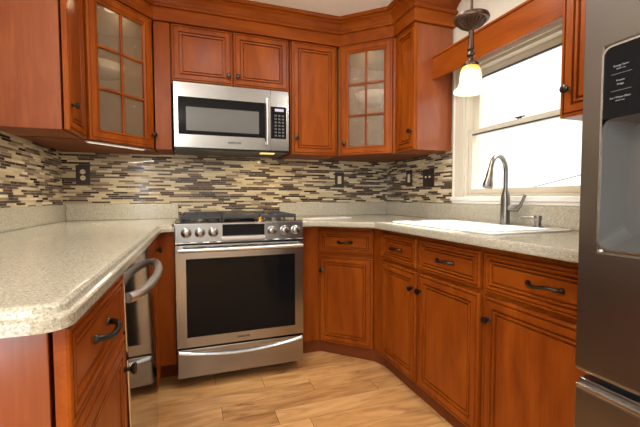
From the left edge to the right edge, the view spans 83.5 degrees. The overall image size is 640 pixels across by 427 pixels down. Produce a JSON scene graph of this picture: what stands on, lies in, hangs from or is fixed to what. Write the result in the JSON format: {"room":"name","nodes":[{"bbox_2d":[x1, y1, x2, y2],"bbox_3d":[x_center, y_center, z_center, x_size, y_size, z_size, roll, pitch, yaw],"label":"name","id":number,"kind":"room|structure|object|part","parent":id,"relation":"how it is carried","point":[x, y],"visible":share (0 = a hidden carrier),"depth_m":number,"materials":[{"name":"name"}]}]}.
{"room":"kitchen","nodes":[
{"label":"kitchen","id":0,"kind":"room"},
{"bbox_2d":[152,21,337,343],"bbox_3d":[-0.579,-0.223,2.898,2.731,2.425,0.100,-1,3,-19],"label":"wall","id":1,"kind":"structure","parent":0,"point":[152,21],"depth_m":2.70,"materials":[{"name":"beige paint"}]},
{"bbox_2d":[75,165,89,184],"bbox_3d":[-1.627,-0.265,2.461,0.085,0.133,0.009,-1,3,-19],"label":"outlet","id":2,"kind":"object","parent":1,"relation":"attached to","point":[82,171],"visible":1,"depth_m":2.46,"materials":[{"name":"black"}]},
{"bbox_2d":[16,0,173,154],"bbox_3d":[-1.302,-0.818,2.205,0.710,0.820,0.656,-1,3,-19],"label":"upper cabinet","id":3,"kind":"object","parent":1,"relation":"attached to","point":[121,111],"depth_m":2.29,"materials":[{"name":"brown wood"}]},
{"bbox_2d":[98,58,125,80],"bbox_3d":[-1.354,-0.872,2.190,0.300,0.064,0.300,-1,3,-19],"label":"bowl","id":4,"kind":"object","parent":3,"relation":"on","point":[108,70],"visible":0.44,"depth_m":2.14,"materials":[{"name":"white ceramic"}]},
{"bbox_2d":[84,140,145,149],"bbox_3d":[-1.194,-0.398,2.114,0.024,0.010,0.377,1,3,23],"label":"strip light","id":5,"kind":"object","parent":3,"relation":"attached to","point":[87,141],"visible":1,"depth_m":2.08,"materials":[{"name":"white paint"}]},
{"bbox_3d":[-1.170,-0.810,2.096,0.013,0.807,0.454,1,3,24],"label":"frame","id":6,"kind":"part","parent":3,"relation":"part of","materials":[{"name":"brown wood"}]},
{"bbox_3d":[-1.153,-0.810,2.089,0.022,0.807,0.414,1,3,24],"label":"door","id":7,"kind":"part","parent":3,"relation":"part of","materials":[{"name":"brown wood"}]},
{"bbox_3d":[-1.067,-0.827,2.462,0.095,0.807,0.325,-1,3,-19],"label":"filler panel","id":8,"kind":"part","parent":3,"relation":"part of","materials":[{"name":"brown wood"}]},
{"bbox_2d":[61,152,386,220],"bbox_3d":[-0.570,-0.184,2.845,2.511,0.553,0.008,-1,3,-19],"label":"backsplash","id":9,"kind":"structure","parent":1,"relation":"attached to","point":[196,183],"depth_m":2.76,"materials":[{"name":"tile"}]},
{"bbox_2d":[170,23,288,91],"bbox_3d":[-0.640,-1.049,2.581,0.790,0.375,0.365,-1,3,-19],"label":"upper cabinet","id":10,"kind":"object","parent":1,"relation":"attached to","point":[199,55],"visible":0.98,"depth_m":2.43,"materials":[{"name":"brown wood"}]},
{"bbox_3d":[-0.780,-1.046,2.384,0.386,0.363,0.022,-1,3,-19],"label":"door","id":11,"kind":"part","parent":10,"relation":"part of","materials":[{"name":"brown wood"}]},
{"bbox_2d":[173,81,288,157],"bbox_3d":[-0.632,-0.643,2.573,0.756,0.428,0.419,-1,3,-19],"label":"microwave","id":12,"kind":"object","parent":10,"relation":"attached to","point":[210,120],"visible":1,"depth_m":2.42,"materials":[{"name":"silver metal"}]},
{"bbox_3d":[-0.365,-0.631,2.469,0.019,0.317,0.046,-1,3,-19],"label":"handle","id":13,"kind":"part","parent":12,"relation":"part of","materials":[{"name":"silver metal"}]},
{"bbox_3d":[-0.287,-0.649,2.535,0.130,0.414,0.029,-1,3,-19],"label":"control panel","id":14,"kind":"part","parent":12,"relation":"part of","materials":[{"name":"silver metal"}]},
{"bbox_3d":[-0.411,-1.053,2.513,0.386,0.363,0.022,-1,3,-19],"label":"door","id":15,"kind":"part","parent":10,"relation":"part of","materials":[{"name":"brown wood"}]},
{"bbox_2d":[281,41,336,159],"bbox_3d":[-0.087,-0.843,2.784,0.366,0.807,0.365,-1,3,-19],"label":"upper cabinet","id":16,"kind":"object","parent":1,"relation":"attached to","point":[312,67],"visible":1,"depth_m":2.64,"materials":[{"name":"brown wood"}]},
{"bbox_2d":[335,172,343,187],"bbox_3d":[0.167,-0.289,3.090,0.085,0.133,0.008,-1,3,-19],"label":"light switch","id":17,"kind":"object","parent":1,"relation":"attached to","point":[339,176],"visible":1,"depth_m":3.09,"materials":[{"name":"black"}]},
{"bbox_2d":[324,38,428,162],"bbox_3d":[0.420,-0.850,2.829,0.609,0.820,0.616,-1,3,-19],"label":"upper cabinet","id":18,"kind":"object","parent":1,"relation":"attached to","point":[365,133],"visible":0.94,"depth_m":2.70,"materials":[{"name":"brown wood"}]},
{"bbox_3d":[0.336,-0.837,2.621,0.391,0.807,0.022,1,3,23],"label":"door","id":19,"kind":"part","parent":18,"relation":"part of","materials":[{"name":"brown wood"}]},
{"bbox_3d":[0.344,-0.838,2.638,0.431,0.807,0.013,1,3,23],"label":"frame","id":20,"kind":"part","parent":18,"relation":"part of","materials":[{"name":"brown wood"}]},
{"bbox_2d":[355,89,383,105],"bbox_3d":[0.425,-0.905,2.826,0.300,0.064,0.300,-1,3,-19],"label":"bowl","id":21,"kind":"object","parent":18,"relation":"on","point":[375,97],"visible":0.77,"depth_m":2.73,"materials":[{"name":"white ceramic"}]},
{"bbox_2d":[158,349,452,426],"bbox_3d":[0.341,1.130,0.311,2.711,0.050,5.700,-1,3,-19],"label":"floor","id":22,"kind":"structure","parent":0,"point":[321,389],"depth_m":2.01,"materials":[{"name":"brown wood"}]},
{"bbox_2d":[0,273,137,426],"bbox_3d":[-0.752,0.628,0.688,0.690,0.924,0.458,-1,3,-19],"label":"base cabinet","id":23,"kind":"object","parent":22,"relation":"on","point":[74,375],"visible":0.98,"depth_m":0.57,"materials":[{"name":"brown wood"}]},
{"bbox_3d":[-0.711,0.638,0.469,0.623,0.923,0.008,-1,3,-19],"label":"panel","id":24,"kind":"part","parent":23,"relation":"part of","materials":[{"name":"brown wood"}]},
{"bbox_3d":[-0.472,0.250,0.768,0.022,0.164,0.454,-1,3,-19],"label":"drawer","id":25,"kind":"part","parent":23,"relation":"part of","materials":[{"name":"brown wood"}]},
{"bbox_2d":[0,204,178,338],"bbox_3d":[-1.024,0.054,1.487,0.730,0.149,2.271,-1,3,-19],"label":"countertop","id":26,"kind":"structure","parent":23,"relation":"on","point":[52,273],"depth_m":1.02,"materials":[{"name":"beige stone"}]},
{"bbox_3d":[-0.471,0.665,0.787,0.022,0.647,0.454,-1,3,-19],"label":"door","id":27,"kind":"part","parent":23,"relation":"part of","materials":[{"name":"brown wood"}]},
{"bbox_3d":[-0.434,0.240,0.747,0.036,0.022,0.125,-1,3,-19],"label":"handle","id":28,"kind":"part","parent":23,"relation":"part of","materials":[{"name":"brown metal"}]},
{"bbox_3d":[-0.511,0.420,0.970,0.032,0.032,0.032,-1,3,-19],"label":"knob","id":29,"kind":"part","parent":23,"relation":"part of","materials":[{"name":"brown metal"}]},
{"bbox_2d":[123,244,161,426],"bbox_3d":[-0.898,0.608,1.238,0.657,0.915,0.657,-1,3,-19],"label":"dishwasher","id":30,"kind":"object","parent":22,"relation":"on","point":[139,280],"visible":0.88,"depth_m":1.23,"materials":[{"name":"silver metal"}]},
{"bbox_3d":[-0.622,0.226,1.314,0.074,0.030,0.631,-1,3,-19],"label":"handle","id":31,"kind":"part","parent":30,"relation":"part of","materials":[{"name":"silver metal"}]},
{"bbox_2d":[151,238,161,389],"bbox_3d":[-1.130,0.582,1.740,0.673,0.924,0.430,-1,3,-19],"label":"base cabinet","id":32,"kind":"object","parent":22,"relation":"on","point":[154,245],"visible":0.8,"depth_m":1.94,"materials":[{"name":"brown wood"}]},
{"bbox_2d":[157,232,177,377],"bbox_3d":[-0.932,0.563,2.153,0.129,0.924,0.168,-1,3,-19],"label":"filler panel","id":33,"kind":"object","parent":22,"relation":"on","point":[167,298],"visible":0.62,"depth_m":2.08,"materials":[{"name":"brown wood"}]},
{"bbox_2d":[175,211,302,378],"bbox_3d":[-0.566,0.501,2.463,0.757,1.018,0.766,-1,3,-19],"label":"range","id":34,"kind":"object","parent":22,"relation":"on","point":[239,274],"visible":1,"depth_m":2.17,"materials":[{"name":"silver metal"}]},
{"bbox_3d":[-0.760,0.113,2.036,0.058,0.058,0.034,-1,3,-19],"label":"knob","id":35,"kind":"part","parent":34,"relation":"part of","materials":[{"name":"silver metal"}]},
{"bbox_3d":[-0.690,0.112,2.061,0.058,0.058,0.034,-1,3,-19],"label":"knob","id":36,"kind":"part","parent":34,"relation":"part of","materials":[{"name":"silver metal"}]},
{"bbox_3d":[-0.619,0.111,2.085,0.058,0.058,0.034,-1,3,-19],"label":"knob","id":37,"kind":"part","parent":34,"relation":"part of","materials":[{"name":"silver metal"}]},
{"bbox_2d":[176,217,296,222],"bbox_3d":[-0.586,0.031,2.497,0.757,0.045,0.649,-1,3,-19],"label":"cooktop","id":38,"kind":"object","parent":34,"relation":"in","point":[181,219],"depth_m":2.24,"materials":[{"name":"black metal"}]},
{"bbox_3d":[-0.470,0.475,2.187,0.755,0.596,0.035,-1,3,-19],"label":"oven door","id":39,"kind":"part","parent":34,"relation":"part of","materials":[{"name":"silver metal"}]},
{"bbox_3d":[-0.473,0.107,2.176,0.757,0.118,0.054,-1,3,-19],"label":"control panel","id":40,"kind":"part","parent":34,"relation":"part of","materials":[{"name":"silver metal"}]},
{"bbox_3d":[-0.469,0.870,2.207,0.755,0.168,0.031,-1,3,-19],"label":"drawer","id":41,"kind":"part","parent":34,"relation":"part of","materials":[{"name":"silver metal"}]},
{"bbox_3d":[-0.453,0.203,2.124,0.722,0.025,0.076,-1,3,-19],"label":"handle","id":42,"kind":"part","parent":34,"relation":"part of","materials":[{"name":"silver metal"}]},
{"bbox_3d":[-0.460,0.820,2.178,0.737,0.058,0.028,-1,3,-19],"label":"handle","id":43,"kind":"part","parent":34,"relation":"part of","materials":[{"name":"silver metal"}]},
{"bbox_3d":[-0.292,0.105,2.200,0.058,0.058,0.034,-1,3,-19],"label":"knob","id":44,"kind":"part","parent":34,"relation":"part of","materials":[{"name":"silver metal"}]},
{"bbox_3d":[-0.217,0.103,2.226,0.058,0.058,0.034,-1,3,-19],"label":"knob","id":45,"kind":"part","parent":34,"relation":"part of","materials":[{"name":"silver metal"}]},
{"bbox_3d":[-0.150,0.102,2.250,0.058,0.058,0.034,-1,3,-19],"label":"knob","id":46,"kind":"part","parent":34,"relation":"part of","materials":[{"name":"silver metal"}]},
{"bbox_2d":[301,227,384,365],"bbox_3d":[0.275,0.534,2.729,0.993,0.924,0.822,-1,3,-19],"label":"base cabinet","id":47,"kind":"object","parent":22,"relation":"on","point":[342,265],"visible":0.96,"depth_m":2.48,"materials":[{"name":"brown wood"}]},
{"bbox_3d":[0.163,0.198,2.435,0.115,0.022,0.036,1,3,24],"label":"handle","id":48,"kind":"part","parent":47,"relation":"part of","materials":[{"name":"brown metal"}]},
{"bbox_3d":[0.174,0.197,2.462,0.394,0.159,0.022,1,3,24],"label":"drawer","id":49,"kind":"part","parent":47,"relation":"part of","materials":[{"name":"brown wood"}]},
{"bbox_3d":[0.175,0.603,2.480,0.394,0.616,0.022,1,3,24],"label":"door","id":50,"kind":"part","parent":47,"relation":"part of","materials":[{"name":"brown wood"}]},
{"bbox_2d":[279,202,579,262],"bbox_3d":[0.514,0.026,2.023,0.997,0.149,2.276,-1,3,-19],"label":"countertop","id":51,"kind":"structure","parent":47,"relation":"on","point":[564,246],"depth_m":2.03,"materials":[{"name":"beige stone"}]},
{"bbox_2d":[303,217,351,219],"bbox_3d":[0.056,0.033,2.634,0.360,0.006,0.100,-2,3,-30],"label":"cutting board","id":52,"kind":"object","parent":51,"relation":"on","point":[320,217],"visible":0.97,"depth_m":2.61,"materials":[{"name":"white"}]},
{"bbox_2d":[392,219,570,234],"bbox_3d":[0.783,0.174,1.904,0.465,0.232,0.790,-1,3,-19],"label":"sink","id":53,"kind":"object","parent":51,"relation":"in","point":[488,228],"visible":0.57,"depth_m":1.83,"materials":[{"name":"white ceramic"}]},
{"bbox_2d":[520,215,542,226],"bbox_3d":[1.039,0.036,1.754,0.046,0.056,0.097,-2,3,-31],"label":"soap dispenser","id":54,"kind":"object","parent":53,"relation":"on","point":[537,218],"visible":0.99,"depth_m":1.73,"materials":[{"name":"silver metal"}]},
{"bbox_2d":[482,154,526,224],"bbox_3d":[0.921,-0.123,1.844,0.240,0.368,0.132,-1,3,-19],"label":"faucet","id":55,"kind":"object","parent":51,"relation":"on","point":[505,208],"visible":1,"depth_m":1.89,"materials":[{"name":"silver metal"}]},
{"bbox_3d":[0.925,-0.209,1.857,0.180,0.198,0.023,-2,3,-37],"label":"spout","id":56,"kind":"part","parent":55,"relation":"part of","materials":[{"name":"silver metal"}]},
{"bbox_3d":[1.022,-0.056,1.870,0.031,0.091,0.108,-2,3,-38],"label":"lever","id":57,"kind":"part","parent":55,"relation":"part of","materials":[{"name":"silver metal"}]},
{"bbox_2d":[380,230,486,426],"bbox_3d":[0.752,0.565,2.020,0.562,0.924,0.912,-1,3,-19],"label":"base cabinet","id":58,"kind":"object","parent":22,"relation":"on","point":[432,291],"visible":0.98,"depth_m":1.80,"materials":[{"name":"brown wood"}]},
{"bbox_3d":[0.434,0.211,2.116,0.036,0.022,0.130,-1,3,-19],"label":"handle","id":59,"kind":"part","parent":58,"relation":"part of","materials":[{"name":"brown metal"}]},
{"bbox_3d":[0.463,0.617,2.142,0.022,0.616,0.391,-1,3,-19],"label":"door","id":60,"kind":"part","parent":58,"relation":"part of","materials":[{"name":"brown wood"}]},
{"bbox_3d":[0.462,0.211,2.125,0.022,0.159,0.388,-1,3,-19],"label":"drawer","id":61,"kind":"part","parent":58,"relation":"part of","materials":[{"name":"brown wood"}]},
{"bbox_3d":[0.579,0.230,1.705,0.036,0.022,0.130,-1,3,-19],"label":"handle","id":62,"kind":"part","parent":58,"relation":"part of","materials":[{"name":"brown metal"}]},
{"bbox_3d":[0.607,0.635,1.734,0.022,0.616,0.439,-1,3,-19],"label":"door","id":63,"kind":"part","parent":58,"relation":"part of","materials":[{"name":"brown wood"}]},
{"bbox_3d":[0.606,0.229,1.715,0.022,0.159,0.437,-1,3,-19],"label":"drawer","id":64,"kind":"part","parent":58,"relation":"part of","materials":[{"name":"brown wood"}]},
{"bbox_2d":[481,248,588,426],"bbox_3d":[0.999,0.596,1.320,0.562,0.924,0.570,-1,3,-19],"label":"base cabinet","id":65,"kind":"object","parent":22,"relation":"on","point":[530,374],"visible":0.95,"depth_m":1.29,"materials":[{"name":"brown wood"}]},
{"bbox_3d":[0.672,0.432,1.454,0.032,0.032,0.032,-1,3,-19],"label":"knob","id":66,"kind":"part","parent":65,"relation":"part of","materials":[{"name":"brown metal"}]},
{"bbox_3d":[0.777,0.250,1.229,0.022,0.159,0.550,-1,3,-19],"label":"drawer","id":67,"kind":"part","parent":65,"relation":"part of","materials":[{"name":"brown wood"}]},
{"bbox_3d":[0.749,0.251,1.219,0.037,0.022,0.145,-1,3,-19],"label":"handle","id":68,"kind":"part","parent":65,"relation":"part of","materials":[{"name":"brown metal"}]},
{"bbox_2d":[574,0,639,426],"bbox_3d":[1.098,0.192,0.533,0.845,1.800,0.911,-1,3,-19],"label":"fridge","id":69,"kind":"object","parent":22,"relation":"on","point":[608,291],"visible":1,"depth_m":0.79,"materials":[{"name":"grey metal"}]},
{"bbox_3d":[0.787,0.721,0.447,0.070,0.634,0.910,-1,3,-19],"label":"freezer drawer","id":70,"kind":"part","parent":69,"relation":"part of","materials":[{"name":"silver metal"}]},
{"bbox_3d":[0.668,-0.132,0.645,0.011,0.438,0.304,-1,3,-19],"label":"dispenser frame","id":71,"kind":"part","parent":69,"relation":"part of","materials":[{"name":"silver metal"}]},
{"bbox_3d":[0.695,-0.272,0.649,0.066,0.150,0.296,-1,3,-19],"label":"dispenser panel","id":72,"kind":"part","parent":69,"relation":"part of","materials":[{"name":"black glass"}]},
{"bbox_2d":[250,0,392,15],"bbox_3d":[0.345,-1.358,0.202,2.731,0.080,5.700,-1,3,-19],"label":"ceiling","id":73,"kind":"structure","parent":0,"point":[331,7],"depth_m":2.44,"materials":[{"name":"white paint"}]},
{"bbox_2d":[453,0,489,95],"bbox_3d":[0.674,-0.962,1.591,0.150,0.834,0.150,-1,3,-19],"label":"pendant lamp","id":74,"kind":"object","parent":73,"relation":"hanging from","point":[470,81],"visible":1,"depth_m":1.57,"materials":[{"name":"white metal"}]},
{"bbox_3d":[0.674,-0.736,1.601,0.072,0.164,0.072,-1,3,-19],"label":"stem","id":75,"kind":"part","parent":74,"relation":"part of","materials":[{"name":"brown metal"}]},
{"bbox_3d":[0.674,-0.604,1.607,0.145,0.116,0.145,-1,3,-19],"label":"lamp shade","id":76,"kind":"part","parent":74,"relation":"part of","materials":[{"name":"white glass"}]},
{"bbox_2d":[451,0,579,205],"bbox_3d":[1.580,-0.129,0.690,0.120,2.425,5.500,-1,3,-19],"label":"wall","id":77,"kind":"structure","parent":0,"point":[496,8],"depth_m":2.13,"materials":[{"name":"beige paint"}]},
{"bbox_2d":[116,0,460,47],"bbox_3d":[-0.352,-1.312,2.162,2.507,0.180,0.691,-1,3,-19],"label":"crown molding","id":78,"kind":"structure","parent":77,"relation":"attached to","point":[248,17],"depth_m":2.43,"materials":[{"name":"brown wood"}]},
{"bbox_2d":[406,170,411,186],"bbox_3d":[0.722,-0.286,2.909,0.008,0.133,0.085,-1,3,-19],"label":"light switch","id":79,"kind":"object","parent":77,"relation":"attached to","point":[408,172],"visible":1,"depth_m":2.91,"materials":[{"name":"black"}]},
{"bbox_2d":[387,148,452,203],"bbox_3d":[0.754,-0.220,2.847,0.008,0.489,0.879,-1,3,-19],"label":"backsplash","id":80,"kind":"structure","parent":77,"relation":"attached to","point":[397,191],"depth_m":2.77,"materials":[{"name":"tile"}]},
{"bbox_2d":[395,22,452,154],"bbox_3d":[0.694,-0.830,2.467,0.329,0.810,0.236,-1,3,-19],"label":"upper cabinet","id":81,"kind":"object","parent":77,"relation":"attached to","point":[423,105],"visible":1,"depth_m":2.37,"materials":[{"name":"brown wood"}]},
{"bbox_3d":[0.580,-0.829,2.426,0.022,0.807,0.236,-1,3,-19],"label":"door","id":82,"kind":"part","parent":81,"relation":"part of","materials":[{"name":"brown wood"}]},
{"bbox_3d":[0.757,-0.825,2.371,0.273,0.810,0.012,-1,3,-19],"label":"panel","id":83,"kind":"part","parent":81,"relation":"part of","materials":[{"name":"brown wood"}]},
{"bbox_2d":[423,168,434,186],"bbox_3d":[0.803,-0.265,2.668,0.016,0.133,0.135,-1,3,-19],"label":"light switch","id":84,"kind":"object","parent":77,"relation":"attached to","point":[428,174],"visible":1,"depth_m":2.66,"materials":[{"name":"black"}]},
{"bbox_2d":[450,18,580,205],"bbox_3d":[1.099,-0.526,1.980,0.140,0.954,0.944,-1,3,-19],"label":"window","id":85,"kind":"structure","parent":77,"relation":"in","point":[468,128],"depth_m":2.12,"materials":[{"name":"beige paint"}]},
{"bbox_3d":[1.133,-0.685,1.957,0.030,0.395,0.760,-1,3,-19],"label":"sash","id":86,"kind":"part","parent":85,"relation":"part of","materials":[{"name":"beige paint"}]},
{"bbox_3d":[1.099,-0.313,1.961,0.030,0.408,0.760,-1,3,-19],"label":"sash","id":87,"kind":"part","parent":85,"relation":"part of","materials":[{"name":"clear glass"}]},
{"bbox_2d":[559,0,585,120],"bbox_3d":[1.134,-0.774,1.239,0.313,0.813,0.430,-1,3,-19],"label":"upper cabinet","id":88,"kind":"object","parent":77,"relation":"attached to","point":[574,11],"visible":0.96,"depth_m":1.37,"materials":[{"name":"brown wood"}]},
{"bbox_2d":[432,0,562,79],"bbox_3d":[0.907,-0.930,1.896,0.036,0.151,0.970,-1,3,-19],"label":"valance","id":89,"kind":"object","parent":88,"relation":"attached to","point":[530,16],"visible":0.84,"depth_m":1.82,"materials":[{"name":"brown wood"}]},
{"bbox_3d":[0.942,-0.478,1.377,0.032,0.032,0.032,-1,3,-19],"label":"knob","id":90,"kind":"part","parent":88,"relation":"part of","materials":[{"name":"brown metal"}]},
{"bbox_3d":[-0.894,-0.084,-0.177,0.100,2.425,5.500,-1,3,-19],"label":"wall","id":91,"kind":"structure","parent":0,"visible":0},
{"bbox_2d":[0,130,62,207],"bbox_3d":[-1.322,-0.141,1.209,0.008,0.489,2.600,-1,3,-19],"label":"backsplash","id":92,"kind":"structure","parent":91,"relation":"attached to","point":[30,172],"depth_m":1.93,"materials":[{"name":"tile"}]},
{"bbox_2d":[0,0,86,138],"bbox_3d":[-1.327,-0.799,1.716,0.343,0.820,0.278,-1,3,-19],"label":"upper cabinet","id":93,"kind":"object","parent":91,"relation":"attached to","point":[42,64],"visible":1,"depth_m":1.61,"materials":[{"name":"brown wood"}]},
{"bbox_3d":[-1.317,-0.793,1.587,0.277,0.820,0.012,-1,3,-19],"label":"panel","id":94,"kind":"part","parent":93,"relation":"part of","materials":[{"name":"brown wood"}]},
{"bbox_3d":[-1.206,-0.795,1.758,0.022,0.807,0.278,-1,3,-19],"label":"door","id":95,"kind":"part","parent":93,"relation":"part of","materials":[{"name":"brown wood"}]},
{"bbox_3d":[-1.145,-0.505,1.681,0.032,0.032,0.032,-1,3,-19],"label":"knob","id":96,"kind":"part","parent":93,"relation":"part of","materials":[{"name":"brown metal"}]},
{"label":"outside","id":97,"kind":"structure","parent":0,"visible":0},
{"bbox_2d":[533,174,580,186],"bbox_3d":[6.112,-0.878,9.409,0.026,3.226,16.006,-1,3,-19],"label":"overhead wire","id":98,"kind":"object","parent":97,"point":[580,174],"visible":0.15,"depth_m":9.22,"materials":[{"name":"grey"}]}
]}

